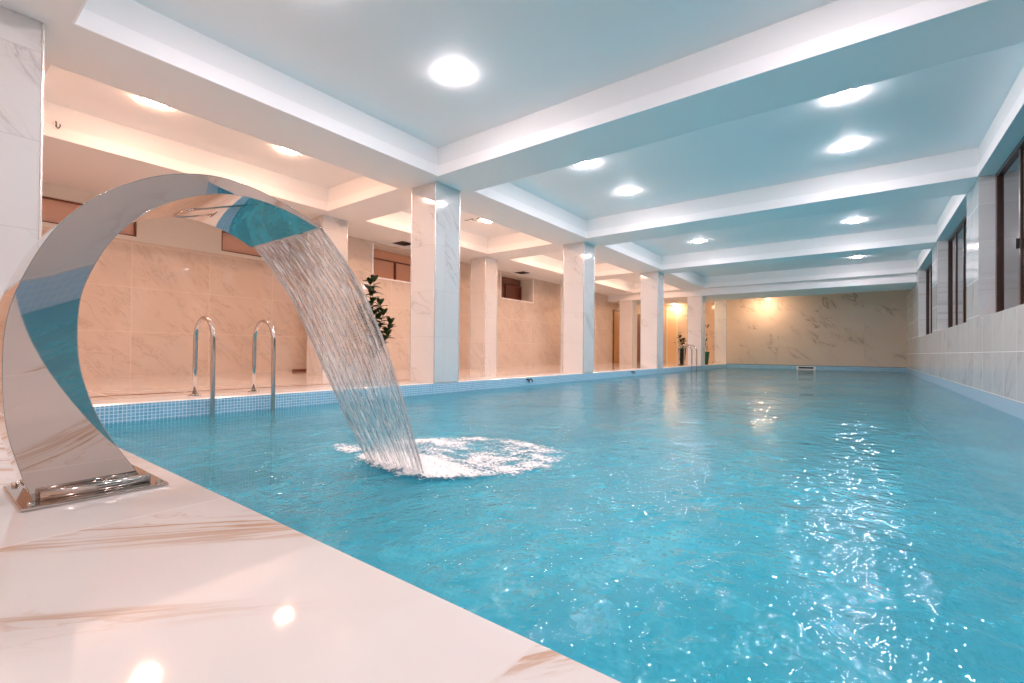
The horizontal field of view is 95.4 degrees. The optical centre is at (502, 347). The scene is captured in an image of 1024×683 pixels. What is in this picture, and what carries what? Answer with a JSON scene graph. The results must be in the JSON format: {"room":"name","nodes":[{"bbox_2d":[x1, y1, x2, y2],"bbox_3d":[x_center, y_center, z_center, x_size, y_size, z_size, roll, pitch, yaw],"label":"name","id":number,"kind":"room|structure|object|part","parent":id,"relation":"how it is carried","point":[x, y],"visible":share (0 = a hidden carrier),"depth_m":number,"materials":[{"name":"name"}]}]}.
{"room":"spa","nodes":[
{"label":"spa","id":0,"kind":"room"},
{"bbox_2d":[42,182,639,376],"bbox_3d":[-0.976,-0.910,14.281,1.050,3.000,28.150,0,-1,38],"label":"wall","id":1,"kind":"structure","parent":0,"point":[142,302],"depth_m":9.01,"materials":[{"name":"stone"}]},
{"bbox_2d":[42,196,135,236],"bbox_3d":[-7.298,-2.129,6.870,0.060,0.392,3.052,0,-1,38],"label":"window","id":2,"kind":"structure","parent":1,"relation":"in","point":[54,210],"depth_m":7.32,"materials":[{"name":"brown wood"}]},
{"bbox_2d":[221,231,261,256],"bbox_3d":[-5.111,-2.085,9.691,0.060,0.392,1.392,0,-1,38],"label":"window","id":3,"kind":"structure","parent":1,"relation":"in","point":[230,243],"depth_m":9.38,"materials":[{"name":"brown wood"}]},
{"bbox_2d":[372,243,410,282],"bbox_3d":[-2.580,-2.008,11.783,0.565,0.806,2.142,0,-1,38],"label":"window","id":4,"kind":"structure","parent":1,"relation":"in","point":[387,265],"depth_m":11.83,"materials":[{"name":"brown wood"}]},
{"bbox_3d":[-2.764,-1.916,11.925,0.050,0.552,2.082,0,-1,38],"label":"frame","id":5,"kind":"part","parent":4,"relation":"part of","materials":[{"name":"brown wood"}]},
{"bbox_2d":[500,272,533,302],"bbox_3d":[0.273,-1.942,15.461,0.565,0.826,1.832,0,-1,38],"label":"window","id":6,"kind":"structure","parent":1,"relation":"in","point":[510,289],"depth_m":15.86,"materials":[{"name":"brown wood"}]},
{"bbox_3d":[0.059,-1.959,15.627,0.025,0.792,1.772,0,-1,38],"label":"pane","id":7,"kind":"part","parent":6,"relation":"part of","materials":[{"name":"brown glass"}]},
{"bbox_3d":[0.088,-1.849,15.603,0.050,0.572,1.772,0,-1,38],"label":"frame","id":8,"kind":"part","parent":6,"relation":"part of","materials":[{"name":"brown wood"}]},
{"bbox_2d":[613,310,618,362],"bbox_3d":[5.335,-0.502,21.499,0.078,2.420,1.070,0,-1,38],"label":"door","id":9,"kind":"structure","parent":1,"relation":"in","point":[615,312],"depth_m":21.30,"materials":[{"name":"brown wood"}]},
{"bbox_2d":[637,314,639,361],"bbox_3d":[6.958,-0.470,23.593,0.078,2.420,1.220,0,-1,38],"label":"door","id":10,"kind":"structure","parent":1,"relation":"in","point":[638,315],"depth_m":23.45,"materials":[{"name":"brown wood"}]},
{"bbox_2d":[608,276,916,301],"bbox_3d":[8.706,-2.114,17.526,10.270,0.170,0.025,0,-1,38],"label":"trim","id":11,"kind":"structure","parent":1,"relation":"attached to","point":[902,279],"depth_m":16.50,"materials":[{"name":"white paint"}]},
{"bbox_2d":[0,0,1023,304],"bbox_3d":[3.201,-2.473,11.065,11.550,0.680,28.350,0,-1,38],"label":"ceiling","id":12,"kind":"structure","parent":0,"point":[374,68],"depth_m":5.49,"materials":[{"name":"white paint"}]},
{"bbox_2d":[140,97,166,107],"bbox_3d":[-4.135,-2.907,5.530,0.264,0.034,0.264,0,-1,38],"label":"recessed light","id":13,"kind":"object","parent":12,"relation":"in","point":[148,102],"visible":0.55,"depth_m":5.53,"materials":[{"name":"white plastic"}]},
{"bbox_2d":[43,64,398,210],"bbox_3d":[-3.603,-2.577,6.314,1.980,0.151,3.940,0,-1,38],"label":"trim","id":14,"kind":"structure","parent":12,"relation":"attached to","point":[50,130],"depth_m":6.58,"materials":[{"name":"white paint"}]},
{"bbox_2d":[280,147,297,153],"bbox_3d":[-3.124,-2.887,6.833,0.264,0.034,0.264,0,-1,38],"label":"recessed light","id":15,"kind":"object","parent":12,"relation":"in","point":[284,150],"visible":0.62,"depth_m":6.82,"materials":[{"name":"white plastic"}]},
{"bbox_2d":[393,241,410,245],"bbox_3d":[-2.338,-2.443,10.963,0.340,0.013,0.340,0,-1,38],"label":"ceiling vent","id":16,"kind":"object","parent":12,"relation":"in","point":[402,243],"visible":0.91,"depth_m":10.93,"materials":[{"name":"black plastic"}]},
{"bbox_2d":[441,66,466,81],"bbox_3d":[-0.516,-2.881,4.925,0.264,0.034,0.264,0,-1,38],"label":"recessed light","id":17,"kind":"object","parent":12,"relation":"in","point":[451,73],"visible":1,"depth_m":4.88,"materials":[{"name":"white plastic"}]},
{"bbox_2d":[366,208,552,253],"bbox_3d":[-0.762,-2.520,9.976,1.980,0.151,3.770,0,-1,38],"label":"trim","id":18,"kind":"structure","parent":12,"relation":"attached to","point":[380,221],"depth_m":11.23,"materials":[{"name":"white paint"}]},
{"bbox_2d":[72,0,991,175],"bbox_3d":[0.281,-2.570,3.302,6.150,0.151,3.940,0,-1,38],"label":"trim","id":19,"kind":"structure","parent":12,"relation":"attached to","point":[927,10],"depth_m":4.39,"materials":[{"name":"white paint"}]},
{"bbox_2d":[508,252,633,275],"bbox_3d":[2.145,-2.462,13.726,1.980,0.151,3.960,0,-1,38],"label":"trim","id":20,"kind":"structure","parent":12,"relation":"attached to","point":[521,260],"depth_m":14.53,"materials":[{"name":"white paint"}]},
{"bbox_2d":[578,160,594,167],"bbox_3d":[1.306,-2.845,7.258,0.264,0.034,0.264,0,-1,38],"label":"recessed light","id":21,"kind":"object","parent":12,"relation":"in","point":[588,164],"visible":0.9,"depth_m":7.21,"materials":[{"name":"white plastic"}]},
{"bbox_2d":[620,189,634,194],"bbox_3d":[2.268,-2.826,8.498,0.264,0.034,0.264,0,-1,38],"label":"recessed light","id":22,"kind":"object","parent":12,"relation":"in","point":[626,191],"visible":1,"depth_m":8.45,"materials":[{"name":"white plastic"}]},
{"bbox_2d":[595,276,680,292],"bbox_3d":[5.087,-2.404,17.518,1.980,0.151,4.000,0,-1,38],"label":"trim","id":23,"kind":"structure","parent":12,"relation":"attached to","point":[602,282],"depth_m":18.62,"materials":[{"name":"white paint"}]},
{"bbox_2d":[474,42,1023,237],"bbox_3d":[3.121,-2.514,6.964,6.150,0.151,3.770,0,-1,38],"label":"trim","id":24,"kind":"structure","parent":12,"relation":"attached to","point":[969,172],"depth_m":7.67,"materials":[{"name":"white paint"}]},
{"bbox_2d":[831,88,859,101],"bbox_3d":[3.874,-2.841,5.266,0.264,0.034,0.264,0,-1,38],"label":"recessed light","id":25,"kind":"object","parent":12,"relation":"in","point":[850,94],"visible":0.88,"depth_m":5.24,"materials":[{"name":"white plastic"}]},
{"bbox_2d":[838,141,860,150],"bbox_3d":[4.866,-2.821,6.546,0.264,0.034,0.264,0,-1,38],"label":"recessed light","id":26,"kind":"object","parent":12,"relation":"in","point":[849,145],"visible":1,"depth_m":6.50,"materials":[{"name":"white plastic"}]},
{"bbox_2d":[847,219,861,222],"bbox_3d":[7.722,-2.764,10.228,0.264,0.034,0.264,0,-1,38],"label":"recessed light","id":27,"kind":"object","parent":12,"relation":"in","point":[854,220],"visible":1,"depth_m":10.17,"materials":[{"name":"white plastic"}]},
{"bbox_2d":[848,220,860,222],"bbox_3d":[7.722,-2.762,10.228,0.230,0.030,0.230,0,-1,38],"label":"diffuser","id":28,"kind":"object","parent":27,"relation":"attached to","point":[850,221],"depth_m":10.18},
{"bbox_2d":[0,362,1023,682],"bbox_3d":[3.110,1.322,11.078,11.400,1.450,28.350,0,-1,38],"label":"swimming pool","id":29,"kind":"structure","parent":0,"point":[779,596],"depth_m":3.91,"materials":[{"name":"liquid"}]},
{"bbox_2d":[0,6,44,299],"bbox_3d":[-3.957,-1.028,3.568,0.548,2.997,0.542,0,-1,38],"label":"marble column","id":30,"kind":"structure","parent":29,"relation":"on","point":[22,38],"depth_m":3.53,"materials":[{"name":"white stone"}]},
{"bbox_2d":[0,173,321,511],"bbox_3d":[-1.227,-0.065,1.713,0.601,1.086,0.849,0,-1,38],"label":"fountain","id":31,"kind":"object","parent":29,"relation":"on","point":[59,450],"visible":1,"depth_m":1.46,"materials":[{"name":"silver metal"}]},
{"bbox_3d":[-1.415,0.470,1.587,0.370,0.010,0.360,0,-1,38],"label":"plate","id":32,"kind":"part","parent":31,"relation":"part of","materials":[{"name":"silver metal"}]},
{"bbox_2d":[188,316,275,490],"bbox_3d":[-2.796,0.567,4.843,0.543,1.751,0.696,0,-1,38],"label":"pool ladder","id":33,"kind":"object","parent":29,"relation":"on","point":[208,320],"visible":0.92,"depth_m":4.73,"materials":[{"name":"silver metal"}]},
{"bbox_3d":[-2.965,0.563,4.606,0.492,1.751,0.043,0,-1,38],"label":"handrail","id":34,"kind":"part","parent":33,"relation":"part of","materials":[{"name":"silver metal"}]},
{"bbox_3d":[-2.609,0.570,5.065,0.492,1.751,0.043,0,-1,38],"label":"handrail","id":35,"kind":"part","parent":33,"relation":"part of","materials":[{"name":"silver metal"}]},
{"bbox_2d":[92,379,408,396],"bbox_3d":[-2.764,0.501,6.072,0.020,0.004,4.720,0,-1,38],"label":"trim","id":36,"kind":"structure","parent":29,"relation":"on","point":[406,379],"depth_m":5.28,"materials":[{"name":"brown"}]},
{"bbox_2d":[292,369,305,371],"bbox_3d":[-4.469,0.500,10.229,0.100,0.049,0.280,0,-1,38],"label":"wooden box","id":37,"kind":"object","parent":29,"relation":"on","point":[293,370],"visible":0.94,"depth_m":10.15,"materials":[{"name":"brown wood"}]},
{"bbox_2d":[307,215,347,374],"bbox_3d":[-3.408,-0.975,9.049,0.538,2.997,0.518,0,-1,38],"label":"marble column","id":38,"kind":"structure","parent":29,"relation":"on","point":[336,229],"depth_m":8.91,"materials":[{"name":"white stone"}]},
{"bbox_2d":[362,274,395,343],"bbox_3d":[-2.321,-0.393,8.471,0.774,1.839,0.458,1,-1,-5],"label":"potted plant","id":39,"kind":"object","parent":29,"relation":"on","point":[371,289],"visible":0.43,"depth_m":8.43,"materials":[{"name":"green plant"}]},
{"bbox_2d":[409,182,459,382],"bbox_3d":[-1.062,-0.970,7.302,0.548,2.997,0.542,0,-1,38],"label":"marble column","id":40,"kind":"structure","parent":29,"relation":"on","point":[435,206],"depth_m":7.11,"materials":[{"name":"white stone"}]},
{"bbox_2d":[470,257,497,368],"bbox_3d":[-0.528,-0.918,12.763,0.538,2.997,0.518,0,-1,38],"label":"marble column","id":41,"kind":"structure","parent":29,"relation":"on","point":[483,275],"depth_m":12.58,"materials":[{"name":"white stone"}]},
{"bbox_2d":[560,281,562,365],"bbox_3d":[2.408,-0.859,16.548,0.538,2.997,0.538,0,-1,38],"label":"marble column","id":42,"kind":"structure","parent":29,"relation":"on","point":[561,302],"depth_m":16.47,"materials":[{"name":"white stone"}]},
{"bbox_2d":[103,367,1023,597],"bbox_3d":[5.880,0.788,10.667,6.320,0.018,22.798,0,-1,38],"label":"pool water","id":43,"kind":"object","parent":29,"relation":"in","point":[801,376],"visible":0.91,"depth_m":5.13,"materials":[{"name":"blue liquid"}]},
{"bbox_2d":[309,436,566,497],"bbox_3d":[-0.213,0.618,2.908,2.000,0.111,1.950,0,-1,38],"label":"foam","id":44,"kind":"object","parent":43,"relation":"on","point":[432,465],"visible":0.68,"depth_m":2.64,"materials":[{"name":"white"}]},
{"bbox_2d":[255,228,425,478],"bbox_3d":[-0.778,0.092,2.293,0.590,1.139,0.628,0,-1,38],"label":"water","id":45,"kind":"object","parent":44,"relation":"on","point":[338,319],"visible":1,"depth_m":2.27,"materials":[{"name":"clear liquid"}]},
{"bbox_2d":[562,242,594,372],"bbox_3d":[1.787,-0.914,10.974,0.548,2.997,0.542,0,-1,38],"label":"marble column","id":46,"kind":"structure","parent":29,"relation":"on","point":[578,258],"depth_m":10.79,"materials":[{"name":"white stone"}]},
{"bbox_2d":[619,300,636,363],"bbox_3d":[5.482,-0.664,20.374,0.608,2.727,0.518,0,-1,38],"label":"marble column","id":47,"kind":"structure","parent":29,"relation":"on","point":[628,309],"depth_m":20.17,"materials":[{"name":"white stone"}]},
{"bbox_2d":[640,271,663,367],"bbox_3d":[4.720,-0.855,14.757,0.548,2.997,0.542,0,-1,38],"label":"marble column","id":48,"kind":"structure","parent":29,"relation":"on","point":[652,283],"depth_m":14.56,"materials":[{"name":"white stone"}]},
{"bbox_2d":[675,335,686,363],"bbox_3d":[7.725,0.087,20.039,0.500,1.254,0.465,1,-1,-35],"label":"potted plant","id":49,"kind":"object","parent":29,"relation":"on","point":[683,339],"visible":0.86,"depth_m":19.98,"materials":[{"name":"green plant"}]},
{"bbox_3d":[7.723,0.375,20.076,0.364,0.679,0.364,0,-1,38],"label":"pot","id":50,"kind":"part","parent":49,"relation":"part of","materials":[{"name":"grey"}]},
{"bbox_2d":[678,344,696,392],"bbox_3d":[6.843,0.758,17.272,0.543,1.751,0.716,0,-1,38],"label":"pool ladder","id":51,"kind":"object","parent":29,"relation":"on","point":[690,345],"visible":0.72,"depth_m":17.15,"materials":[{"name":"silver metal"}]},
{"bbox_3d":[7.036,0.762,17.502,0.492,1.751,0.043,0,-1,38],"label":"handrail","id":52,"kind":"part","parent":51,"relation":"part of","materials":[{"name":"silver metal"}]},
{"bbox_2d":[687,296,704,364],"bbox_3d":[7.734,-0.661,18.643,0.548,2.727,0.542,0,-1,38],"label":"marble column","id":53,"kind":"structure","parent":29,"relation":"on","point":[695,304],"depth_m":18.44,"materials":[{"name":"white stone"}]},
{"bbox_2d":[705,325,713,363],"bbox_3d":[8.737,-0.142,19.833,0.481,1.726,0.513,1,-1,-21],"label":"potted plant","id":54,"kind":"object","parent":29,"relation":"on","point":[707,326],"visible":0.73,"depth_m":19.76,"materials":[{"name":"green plant"}]},
{"bbox_3d":[8.655,0.451,19.858,0.304,0.539,0.304,0,-1,38],"label":"pot","id":55,"kind":"part","parent":54,"relation":"part of","materials":[{"name":"green"}]},
{"bbox_2d":[714,300,726,363],"bbox_3d":[10.325,-0.744,21.983,0.548,2.997,0.523,0,-1,38],"label":"marble column","id":56,"kind":"structure","parent":29,"relation":"on","point":[720,306],"depth_m":21.78,"materials":[{"name":"white stone"}]},
{"bbox_2d":[796,366,815,369],"bbox_3d":[12.811,0.861,19.702,0.680,0.130,0.021,0,-1,38],"label":"skimmer","id":57,"kind":"object","parent":29,"relation":"attached to","point":[797,367],"visible":0.86,"depth_m":19.69,"materials":[{"name":"white plastic"}]},
{"bbox_2d":[663,303,713,362],"bbox_3d":[9.203,-0.743,23.368,4.100,3.000,1.310,0,-1,38],"label":"wall","id":58,"kind":"structure","parent":0,"point":[709,307],"depth_m":24.02,"materials":[{"name":"stone"}]},
{"bbox_2d":[666,308,677,361],"bbox_3d":[8.853,-0.642,24.418,0.580,2.810,0.078,0,-1,38],"label":"door","id":59,"kind":"structure","parent":58,"relation":"in","point":[671,314],"depth_m":24.43,"materials":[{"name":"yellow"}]},
{"bbox_2d":[727,290,906,366],"bbox_3d":[12.879,-0.744,19.688,6.320,3.000,0.001,0,-1,38],"label":"wall","id":60,"kind":"structure","parent":0,"point":[862,329],"depth_m":19.40,"materials":[{"name":"stone"}]},
{"bbox_2d":[906,174,1023,403],"bbox_3d":[7.699,-0.888,7.673,0.220,3.012,28.340,0,-1,38],"label":"wall","id":61,"kind":"structure","parent":0,"point":[985,352],"depth_m":6.79,"materials":[{"name":"tile"}]},
{"bbox_2d":[605,193,967,269],"bbox_3d":[6.029,-2.456,10.714,6.150,0.151,3.960,0,-1,38],"label":"trim","id":62,"kind":"structure","parent":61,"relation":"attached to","point":[926,239],"depth_m":11.67,"materials":[{"name":"white paint"}]},
{"bbox_2d":[670,249,931,287],"bbox_3d":[8.970,-2.398,14.506,6.150,0.151,4.000,0,-1,38],"label":"trim","id":63,"kind":"structure","parent":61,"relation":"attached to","point":[915,269],"depth_m":15.67,"materials":[{"name":"white paint"}]},
{"bbox_2d":[926,262,931,334],"bbox_3d":[11.424,-1.318,12.328,0.070,1.987,3.540,0,-1,38],"label":"window","id":64,"kind":"structure","parent":61,"relation":"in","point":[929,269],"depth_m":13.31,"materials":[{"name":"brown"}]},
{"bbox_3d":[11.426,-1.316,12.326,0.006,1.880,3.430,0,-1,38],"label":"glass pane","id":65,"kind":"part","parent":64,"relation":"part of","materials":[{"name":"black glass"}]},
{"bbox_2d":[948,214,966,327],"bbox_3d":[8.589,-1.374,8.673,0.070,1.987,3.690,0,-1,38],"label":"window","id":66,"kind":"structure","parent":61,"relation":"in","point":[957,242],"depth_m":9.22,"materials":[{"name":"brown"}]},
{"bbox_2d":[995,136,1023,312],"bbox_3d":[5.730,-1.431,4.994,0.080,1.987,3.670,0,-1,38],"label":"window","id":67,"kind":"structure","parent":61,"relation":"in","point":[1009,179],"depth_m":5.97,"materials":[{"name":"brown"}]},
{"bbox_3d":[6.125,-1.236,5.544,0.030,0.120,0.024,0,-1,38],"label":"handle","id":68,"kind":"part","parent":67,"relation":"part of","materials":[{"name":"black plastic"}]}
]}

